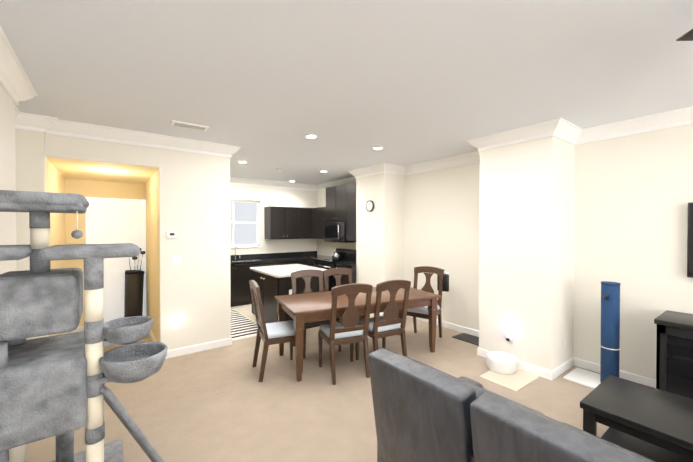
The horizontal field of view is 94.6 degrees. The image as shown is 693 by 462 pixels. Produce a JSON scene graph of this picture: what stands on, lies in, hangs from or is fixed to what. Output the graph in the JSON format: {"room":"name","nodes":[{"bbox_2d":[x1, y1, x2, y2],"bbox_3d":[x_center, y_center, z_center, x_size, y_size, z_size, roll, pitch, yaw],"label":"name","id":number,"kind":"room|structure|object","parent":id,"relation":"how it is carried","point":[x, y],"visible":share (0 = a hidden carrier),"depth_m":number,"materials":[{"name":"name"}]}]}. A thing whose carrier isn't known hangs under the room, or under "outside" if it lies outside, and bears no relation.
{"room":"living room","nodes":[
{"label":"living room","id":0,"kind":"room"},
{"bbox_2d":[0,85,16,274],"bbox_3d":[-0.529,0.256,-0.439,0.200,2.740,7.280,0,1,-37],"label":"wall","id":1,"kind":"structure","parent":0,"point":[7,171],"depth_m":2.33,"materials":[{"name":"white paint"}]},
{"bbox_2d":[0,26,36,113],"bbox_3d":[-0.447,-1.045,-0.318,0.140,0.140,7.395,0,1,-37],"label":"crown molding","id":2,"kind":"structure","parent":1,"relation":"attached to","point":[16,85],"depth_m":2.22,"materials":[{"name":"white paint"}]},
{"bbox_2d":[15,110,23,129],"bbox_3d":[-2.976,-1.073,2.758,0.120,0.140,0.790,0,1,-37],"label":"crown molding","id":3,"kind":"structure","parent":1,"relation":"attached to","point":[19,118],"depth_m":3.12,"materials":[{"name":"white paint"}]},
{"bbox_2d":[15,129,47,339],"bbox_3d":[-3.350,0.222,3.189,0.520,2.740,0.170,0,1,-37],"label":"wall","id":4,"kind":"structure","parent":0,"point":[31,165],"depth_m":3.20,"materials":[{"name":"white paint"}]},
{"bbox_2d":[47,159,65,335],"bbox_3d":[-3.772,0.214,4.091,0.120,2.740,1.780,0,1,-37],"label":"wall","id":5,"kind":"structure","parent":0,"point":[55,181],"depth_m":4.00,"materials":[{"name":"beige paint"}]},
{"bbox_2d":[47,158,157,183],"bbox_3d":[-3.311,-0.974,4.423,1.030,0.370,1.780,0,1,-37],"label":"ceiling","id":6,"kind":"structure","parent":0,"point":[78,170],"depth_m":4.23,"materials":[{"name":"beige paint"}]},
{"bbox_2d":[65,179,144,326],"bbox_3d":[-3.879,0.204,5.196,1.270,2.740,0.120,0,1,-37],"label":"wall","id":7,"kind":"structure","parent":0,"point":[100,189],"depth_m":4.97,"materials":[{"name":"beige paint"}]},
{"bbox_2d":[68,326,83,332],"bbox_3d":[-3.843,1.527,5.152,0.960,0.095,0.014,0,1,-37],"label":"baseboard","id":8,"kind":"structure","parent":7,"relation":"attached to","point":[79,329],"depth_m":4.93,"materials":[{"name":"white wood"}]},
{"bbox_2d":[85,197,145,322],"bbox_3d":[-3.706,0.524,5.194,0.820,2.100,0.085,0,1,-37],"label":"hall door","id":9,"kind":"structure","parent":7,"relation":"in","point":[111,220],"depth_m":5.18,"materials":[{"name":"white wood"}]},
{"bbox_2d":[45,134,230,349],"bbox_3d":[-2.403,0.216,3.926,1.880,2.740,0.120,0,1,-37],"label":"wall","id":10,"kind":"structure","parent":0,"point":[194,213],"depth_m":4.12,"materials":[{"name":"white paint"}]},
{"bbox_2d":[160,138,179,150],"bbox_3d":[-2.956,-1.095,5.104,0.115,0.140,2.450,0,1,-37],"label":"crown molding","id":11,"kind":"structure","parent":10,"relation":"attached to","point":[171,144],"depth_m":3.96,"materials":[{"name":"white paint"}]},
{"bbox_2d":[166,231,176,237],"bbox_3d":[-2.183,0.045,3.998,0.120,0.085,0.026,0,1,-37],"label":"thermostat","id":12,"kind":"object","parent":10,"relation":"attached to","point":[171,234],"visible":0.98,"depth_m":3.98,"materials":[{"name":"white plastic"}]},
{"bbox_2d":[173,320,178,329],"bbox_3d":[-2.145,1.185,4.024,0.075,0.115,0.045,0,1,-37],"label":"outlet","id":13,"kind":"object","parent":10,"relation":"attached to","point":[175,324],"visible":1,"depth_m":4.02,"materials":[{"name":"white plastic"}]},
{"bbox_2d":[171,256,181,265],"bbox_3d":[-2.147,0.375,4.036,0.115,0.115,0.013,0,1,-37],"label":"light switch","id":14,"kind":"object","parent":10,"relation":"attached to","point":[176,260],"visible":1,"depth_m":4.03,"materials":[{"name":"white plastic"}]},
{"bbox_2d":[165,338,231,358],"bbox_3d":[-1.942,1.536,4.211,0.844,0.095,0.034,0,1,-37],"label":"baseboard","id":15,"kind":"structure","parent":10,"relation":"attached to","point":[196,348],"depth_m":4.19,"materials":[{"name":"white wood"}]},
{"bbox_2d":[180,142,235,157],"bbox_3d":[-1.906,-1.089,4.424,0.705,0.140,0.125,0,1,-37],"label":"crown molding","id":16,"kind":"structure","parent":10,"relation":"attached to","point":[194,147],"depth_m":4.20,"materials":[{"name":"white"}]},
{"bbox_2d":[145,170,158,341],"bbox_3d":[-3.089,0.205,5.098,0.120,2.740,2.580,0,1,-37],"label":"wall","id":17,"kind":"structure","parent":0,"point":[152,248],"depth_m":4.56,"materials":[{"name":"beige paint"}]},
{"bbox_2d":[149,330,155,340],"bbox_3d":[-2.864,1.531,4.696,0.014,0.095,1.914,0,1,-37],"label":"baseboard","id":18,"kind":"structure","parent":17,"relation":"attached to","point":[151,334],"depth_m":4.64,"materials":[{"name":"white wood"}]},
{"bbox_2d":[231,304,256,340],"bbox_3d":[-1.525,1.562,6.276,3.780,0.004,2.580,0,1,-37],"label":"floor","id":19,"kind":"structure","parent":0,"point":[245,310],"depth_m":6.20,"materials":[{"name":"beige tile"}]},
{"bbox_2d":[230,262,253,306],"bbox_3d":[-2.509,1.120,6.758,0.875,0.880,0.614,0,1,-37],"label":"base cabinet","id":20,"kind":"object","parent":19,"relation":"on","point":[240,273],"depth_m":6.63,"materials":[{"name":"black wood"}]},
{"bbox_2d":[230,254,329,265],"bbox_3d":[-2.073,0.657,7.065,3.694,0.040,0.634,0,1,-37],"label":"countertop","id":21,"kind":"structure","parent":20,"relation":"on","point":[297,257],"depth_m":7.37,"materials":[{"name":"black stone"}]},
{"bbox_2d":[230,254,261,261],"bbox_3d":[-2.337,0.558,6.921,0.780,0.160,0.498,0,1,-37],"label":"sink","id":22,"kind":"object","parent":21,"relation":"in","point":[246,257],"depth_m":7.15,"materials":[{"name":"silver metal"}]},
{"bbox_2d":[231,308,257,339],"bbox_3d":[-2.010,1.563,5.503,0.620,0.008,1.850,0,1,-37],"label":"runner rug","id":23,"kind":"object","parent":19,"relation":"on","point":[242,326],"visible":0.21,"depth_m":5.22,"materials":[{"name":"white fabric"}]},
{"bbox_2d":[254,262,289,266],"bbox_3d":[-1.807,1.115,7.280,0.874,0.880,0.614,0,1,-37],"label":"base cabinet","id":24,"kind":"object","parent":19,"relation":"on","point":[256,264],"depth_m":6.98,"materials":[{"name":"black wood"}]},
{"bbox_2d":[250,264,328,328],"bbox_3d":[-0.992,1.110,5.510,0.975,0.922,1.180,0,1,-37],"label":"kitchen island","id":25,"kind":"object","parent":19,"relation":"on","point":[273,281],"visible":0.56,"depth_m":5.09,"materials":[{"name":"wood"},{"name":"stone"}]},
{"bbox_2d":[290,258,305,264],"bbox_3d":[-1.283,1.111,7.670,0.433,0.880,0.614,0,1,-37],"label":"base cabinet","id":26,"kind":"object","parent":19,"relation":"on","point":[303,262],"depth_m":7.46,"materials":[{"name":"black"}]},
{"bbox_2d":[306,258,320,266],"bbox_3d":[-0.562,1.112,7.619,0.614,0.880,0.370,0,1,-37],"label":"base cabinet","id":27,"kind":"object","parent":19,"relation":"on","point":[308,263],"depth_m":7.48,"materials":[{"name":"black wood"}]},
{"bbox_2d":[314,248,355,290],"bbox_3d":[-0.249,0.986,7.121,0.715,1.140,0.780,0,1,-37],"label":"range","id":28,"kind":"object","parent":19,"relation":"on","point":[340,254],"visible":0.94,"depth_m":6.98,"materials":[{"name":"black metal"}]},
{"bbox_2d":[336,266,355,284],"bbox_3d":[0.183,1.121,6.619,0.614,0.880,0.524,0,1,-37],"label":"base cabinet","id":29,"kind":"object","parent":19,"relation":"on","point":[344,278],"depth_m":6.32,"materials":[{"name":"black wood"}]},
{"bbox_2d":[335,262,355,265],"bbox_3d":[0.175,0.661,6.609,0.634,0.040,0.524,0,1,-37],"label":"countertop","id":30,"kind":"structure","parent":29,"relation":"on","point":[337,263],"depth_m":6.45,"materials":[{"name":"black stone"}]},
{"bbox_2d":[230,184,316,254],"bbox_3d":[-1.827,0.180,7.740,3.000,2.740,0.150,0,1,-37],"label":"wall","id":31,"kind":"structure","parent":0,"point":[278,197],"depth_m":7.71,"materials":[{"name":"white paint"}]},
{"bbox_2d":[230,200,261,247],"bbox_3d":[-2.539,-0.160,7.185,1.260,1.090,0.145,0,1,-37],"label":"window","id":32,"kind":"structure","parent":31,"relation":"in","point":[257,230],"depth_m":7.38,"materials":[{"name":"white wood"}]},
{"bbox_2d":[230,177,315,189],"bbox_3d":[-2.262,-1.115,7.240,3.780,0.140,0.115,0,1,-37],"label":"crown molding","id":33,"kind":"structure","parent":31,"relation":"attached to","point":[240,181],"depth_m":7.59,"materials":[{"name":"white paint"}]},
{"bbox_2d":[264,206,299,239],"bbox_3d":[-1.541,-0.189,7.631,0.733,0.760,0.350,0,1,-37],"label":"upper cabinet","id":34,"kind":"object","parent":31,"relation":"attached to","point":[292,223],"depth_m":7.46,"materials":[{"name":"black wood"}]},
{"bbox_2d":[262,251,316,257],"bbox_3d":[-2.257,0.585,7.311,3.694,0.100,0.020,0,1,-37],"label":"backsplash","id":35,"kind":"structure","parent":31,"relation":"attached to","point":[291,255],"depth_m":7.83,"materials":[{"name":"black stone"}]},
{"bbox_2d":[300,208,311,237],"bbox_3d":[-1.101,-0.192,7.958,0.363,0.760,0.350,0,1,-37],"label":"upper cabinet","id":36,"kind":"object","parent":31,"relation":"attached to","point":[305,213],"depth_m":7.82,"materials":[{"name":"black wood"}]},
{"bbox_2d":[26,315,608,461],"bbox_3d":[0.370,1.629,2.501,5.750,0.060,11.300,0,1,-37],"label":"floor carpet","id":37,"kind":"object","parent":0,"point":[221,404],"depth_m":2.97,"materials":[{"name":"beige carpet"}]},
{"bbox_2d":[0,190,167,461],"bbox_3d":[-1.585,0.693,1.941,0.885,1.822,0.809,0,1,-37],"label":"cat tree","id":38,"kind":"object","parent":37,"relation":"on","point":[51,386],"visible":1,"depth_m":1.76,"materials":[{"name":"grey fabric"}]},
{"bbox_2d":[124,248,144,316],"bbox_3d":[-3.430,0.932,5.176,0.297,1.307,0.340,0,1,-37],"label":"golf bag","id":39,"kind":"object","parent":37,"relation":"on","point":[133,297],"visible":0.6,"depth_m":5.08,"materials":[{"name":"grey"}]},
{"bbox_2d":[249,280,303,381],"bbox_3d":[-0.808,1.074,3.644,0.526,1.048,0.460,0,1,-26],"label":"chair","id":40,"kind":"object","parent":37,"relation":"on","point":[268,334],"visible":0.85,"depth_m":3.50,"materials":[{"name":"brown wood"}]},
{"bbox_2d":[291,269,329,357],"bbox_3d":[-0.454,1.068,4.292,0.460,1.048,0.526,0,1,-26],"label":"chair","id":41,"kind":"object","parent":37,"relation":"on","point":[311,273],"visible":0.4,"depth_m":4.43,"materials":[{"name":"brown wood"}]},
{"bbox_2d":[318,283,372,384],"bbox_3d":[-0.028,1.075,3.586,0.460,1.048,0.526,0,1,-23],"label":"chair","id":42,"kind":"object","parent":37,"relation":"on","point":[347,329],"visible":1,"depth_m":3.42,"materials":[{"name":"brown wood"}]},
{"bbox_2d":[323,268,367,351],"bbox_3d":[-0.023,1.066,4.499,0.460,1.048,0.526,0,1,-28],"label":"chair","id":43,"kind":"object","parent":37,"relation":"on","point":[339,271],"visible":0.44,"depth_m":4.66,"materials":[{"name":"brown wood"}]},
{"bbox_2d":[274,287,440,381],"bbox_3d":[0.148,1.209,4.127,1.960,0.750,0.900,0,1,-26],"label":"dining table","id":44,"kind":"object","parent":37,"relation":"on","point":[301,309],"visible":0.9,"depth_m":3.85,"materials":[{"name":"brown wood"}]},
{"bbox_2d":[355,280,410,359],"bbox_3d":[0.423,1.072,3.814,0.460,1.048,0.526,0,1,-29],"label":"chair","id":45,"kind":"object","parent":37,"relation":"on","point":[386,324],"visible":0.9,"depth_m":3.65,"materials":[{"name":"brown wood"}]},
{"bbox_2d":[401,266,448,346],"bbox_3d":[1.159,1.065,4.673,0.530,1.048,0.567,0,1,34],"label":"chair","id":46,"kind":"object","parent":37,"relation":"on","point":[442,285],"visible":0.69,"depth_m":4.72,"materials":[{"name":"brown wood"}]},
{"bbox_2d":[452,333,478,345],"bbox_3d":[1.812,1.573,4.659,0.300,0.012,0.420,0,1,-37],"label":"door mat","id":47,"kind":"object","parent":37,"relation":"on","point":[469,338],"visible":0.71,"depth_m":4.66,"materials":[{"name":"black fabric"}]},
{"bbox_2d":[479,368,539,391],"bbox_3d":[1.784,1.587,3.491,0.550,0.006,0.400,0,1,-37],"label":"pet mat","id":48,"kind":"object","parent":37,"relation":"on","point":[517,380],"visible":0.79,"depth_m":3.43,"materials":[{"name":"beige"}]},
{"bbox_2d":[486,351,515,373],"bbox_3d":[1.800,1.487,3.690,0.375,0.185,0.310,0,1,-37],"label":"fountain","id":49,"kind":"object","parent":48,"relation":"on","point":[500,362],"visible":1,"depth_m":3.57,"materials":[{"name":"white plastic"}]},
{"bbox_2d":[368,348,655,461],"bbox_3d":[1.054,1.146,1.326,0.931,0.928,1.925,0,1,-37],"label":"sofa","id":50,"kind":"object","parent":37,"relation":"on","point":[423,412],"visible":1,"depth_m":1.39,"materials":[{"name":"fabric"}]},
{"bbox_2d":[563,281,620,388],"bbox_3d":[2.623,1.058,3.364,0.400,1.065,0.460,0,1,-37],"label":"post","id":51,"kind":"object","parent":37,"relation":"on","point":[610,329],"visible":0.81,"depth_m":3.22,"materials":[{"name":"blue carpet"}]},
{"bbox_2d":[580,375,692,461],"bbox_3d":[2.222,1.380,1.846,0.660,0.450,1.280,0,1,-37],"label":"coffee table","id":52,"kind":"object","parent":37,"relation":"on","point":[652,423],"visible":0.92,"depth_m":2.09,"materials":[{"name":"black wood"}]},
{"bbox_2d":[654,310,692,398],"bbox_3d":[3.318,1.201,2.479,0.495,0.796,1.250,0,1,-37],"label":"base cabinet","id":53,"kind":"object","parent":37,"relation":"on","point":[674,358],"depth_m":2.76,"materials":[{"name":"black wood"}]},
{"bbox_2d":[0,0,692,184],"bbox_3d":[0.370,-1.171,2.475,5.750,0.060,11.300,0,1,-37],"label":"ceiling","id":54,"kind":"structure","parent":0,"point":[266,86],"depth_m":2.25,"materials":[{"name":"white paint"}]},
{"bbox_2d":[170,120,208,130],"bbox_3d":[-1.702,-1.142,3.475,0.360,0.017,0.140,0,1,-37],"label":"ceiling vent","id":55,"kind":"object","parent":54,"relation":"in","point":[189,125],"visible":1,"depth_m":3.44,"materials":[{"name":"white metal"}]},
{"bbox_2d":[305,134,316,138],"bbox_3d":[-0.429,-1.147,3.875,0.150,0.014,0.150,0,1,-37],"label":"recessed light","id":56,"kind":"object","parent":54,"relation":"in","point":[311,136],"visible":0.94,"depth_m":3.85,"materials":[{"name":"white"}]},
{"bbox_2d":[348,163,391,177],"bbox_3d":[0.386,-1.103,5.917,0.115,0.140,1.030,0,1,-37],"label":"crown molding","id":57,"kind":"structure","parent":54,"relation":"attached to","point":[383,167],"depth_m":5.80,"materials":[{"name":"white"}]},
{"bbox_2d":[372,146,382,149],"bbox_3d":[0.433,-1.152,4.442,0.150,0.014,0.150,0,1,-37],"label":"recessed light","id":58,"kind":"object","parent":54,"relation":"in","point":[377,148],"visible":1,"depth_m":4.44,"materials":[{"name":"white"}]},
{"bbox_2d":[676,29,692,40],"bbox_3d":[2.224,-0.950,1.238,1.262,0.360,1.183,0,1,-37],"label":"fan","id":59,"kind":"object","parent":54,"relation":"hanging from","point":[688,36],"visible":1,"depth_m":1.36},
{"bbox_2d":[356,173,403,313],"bbox_3d":[0.632,0.195,6.112,0.500,2.740,0.800,0,1,-37],"label":"wall","id":60,"kind":"structure","parent":0,"point":[380,236],"depth_m":5.85,"materials":[{"name":"white paint"}]},
{"bbox_2d":[366,200,373,211],"bbox_3d":[0.435,-0.463,5.922,0.036,0.210,0.210,0,1,-37],"label":"clock","id":61,"kind":"object","parent":60,"relation":"attached to","point":[369,205],"visible":0.92,"depth_m":5.91,"materials":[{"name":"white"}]},
{"bbox_2d":[317,124,692,379],"bbox_3d":[2.511,0.213,4.176,0.200,2.740,11.050,0,1,-37],"label":"wall","id":62,"kind":"structure","parent":0,"point":[633,196],"depth_m":3.53,"materials":[{"name":"white paint"}]},
{"bbox_2d":[312,207,324,237],"bbox_3d":[-0.535,-0.190,7.792,0.350,0.760,0.634,0,1,-37],"label":"upper cabinet","id":63,"kind":"object","parent":62,"relation":"attached to","point":[318,222],"depth_m":7.69,"materials":[{"name":"black wood"}]},
{"bbox_2d":[324,185,343,221],"bbox_3d":[-0.107,-0.605,7.213,0.350,0.800,0.800,0,1,-37],"label":"upper cabinet","id":64,"kind":"object","parent":62,"relation":"attached to","point":[334,209],"depth_m":7.13,"materials":[{"name":"black wood"}]},
{"bbox_2d":[324,222,355,242],"bbox_3d":[-0.143,0.025,7.192,0.440,0.440,0.780,0,1,-37],"label":"microwave","id":65,"kind":"object","parent":64,"relation":"attached to","point":[334,231],"visible":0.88,"depth_m":7.01,"materials":[{"name":"black"}]},
{"bbox_2d":[316,178,354,189],"bbox_3d":[-0.100,-1.116,7.406,0.115,0.140,2.170,0,1,-37],"label":"crown molding","id":66,"kind":"structure","parent":62,"relation":"attached to","point":[322,186],"depth_m":7.66,"materials":[{"name":"white"}]},
{"bbox_2d":[344,182,355,240],"bbox_3d":[0.289,-0.400,6.684,0.350,1.200,0.524,0,1,-37],"label":"upper cabinet","id":67,"kind":"object","parent":62,"relation":"attached to","point":[349,189],"depth_m":6.67,"materials":[{"name":"black wood"}]},
{"bbox_2d":[392,164,403,173],"bbox_3d":[0.857,-1.101,5.698,0.360,0.140,0.115,0,1,-37],"label":"crown molding","id":68,"kind":"structure","parent":62,"relation":"attached to","point":[396,169],"depth_m":5.74,"materials":[{"name":"white"}]},
{"bbox_2d":[400,154,479,174],"bbox_3d":[1.585,-1.096,5.145,0.115,0.140,1.870,0,1,-37],"label":"crown molding","id":69,"kind":"structure","parent":62,"relation":"attached to","point":[462,159],"depth_m":5.19,"materials":[{"name":"white"}]},
{"bbox_2d":[370,313,655,387],"bbox_3d":[2.914,1.547,2.949,0.634,0.095,8.580,0,1,-37],"label":"baseboard","id":70,"kind":"structure","parent":62,"relation":"attached to","point":[563,368],"depth_m":3.61,"materials":[{"name":"white wood"}]},
{"bbox_2d":[576,106,692,144],"bbox_3d":[4.162,-1.064,1.685,0.115,0.140,5.100,0,1,-37],"label":"crown molding","id":71,"kind":"structure","parent":62,"relation":"attached to","point":[682,116],"depth_m":3.25,"materials":[{"name":"white"}]},
{"bbox_2d":[687,202,692,277],"bbox_3d":[3.579,0.089,2.521,0.064,0.700,1.220,0,1,-37],"label":"panel","id":72,"kind":"object","parent":62,"relation":"attached to","point":[690,244],"visible":1,"depth_m":2.98,"materials":[{"name":"black"}]},
{"bbox_2d":[479,136,573,370],"bbox_3d":[2.188,0.216,3.923,0.620,2.740,0.830,0,1,-37],"label":"wall","id":73,"kind":"structure","parent":0,"point":[526,235],"depth_m":3.65,"materials":[{"name":"white paint"}]},
{"bbox_2d":[506,326,512,342],"bbox_3d":[1.905,1.216,3.752,0.050,0.198,0.075,0,1,-37],"label":"outlet","id":74,"kind":"object","parent":73,"relation":"attached to","point":[509,336],"visible":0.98,"depth_m":3.74,"materials":[{"name":"white plastic"}]},
{"bbox_2d":[465,118,567,153],"bbox_3d":[1.893,-1.082,3.691,0.115,0.140,1.060,0,1,-37],"label":"crown molding","id":75,"kind":"structure","parent":73,"relation":"attached to","point":[557,127],"depth_m":3.58,"materials":[{"name":"white"}]},
{"bbox_2d":[563,337,566,347],"bbox_3d":[2.486,1.268,3.634,0.075,0.115,0.006,0,1,-37],"label":"outlet","id":76,"kind":"object","parent":73,"relation":"attached to","point":[565,343],"visible":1,"depth_m":3.63,"materials":[{"name":"white plastic"}]},
{"bbox_2d":[559,122,583,144],"bbox_3d":[2.422,-1.080,3.497,0.480,0.140,0.115,0,1,-37],"label":"crown molding","id":77,"kind":"structure","parent":73,"relation":"attached to","point":[575,134],"depth_m":3.59,"materials":[{"name":"white paint"}]},
{"label":"outside","id":78,"kind":"structure","parent":0,"visible":0},
{"bbox_2d":[230,202,255,244],"bbox_3d":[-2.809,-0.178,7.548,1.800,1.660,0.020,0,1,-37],"label":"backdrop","id":79,"kind":"structure","parent":78,"point":[244,233],"depth_m":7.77,"materials":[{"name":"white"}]}
]}

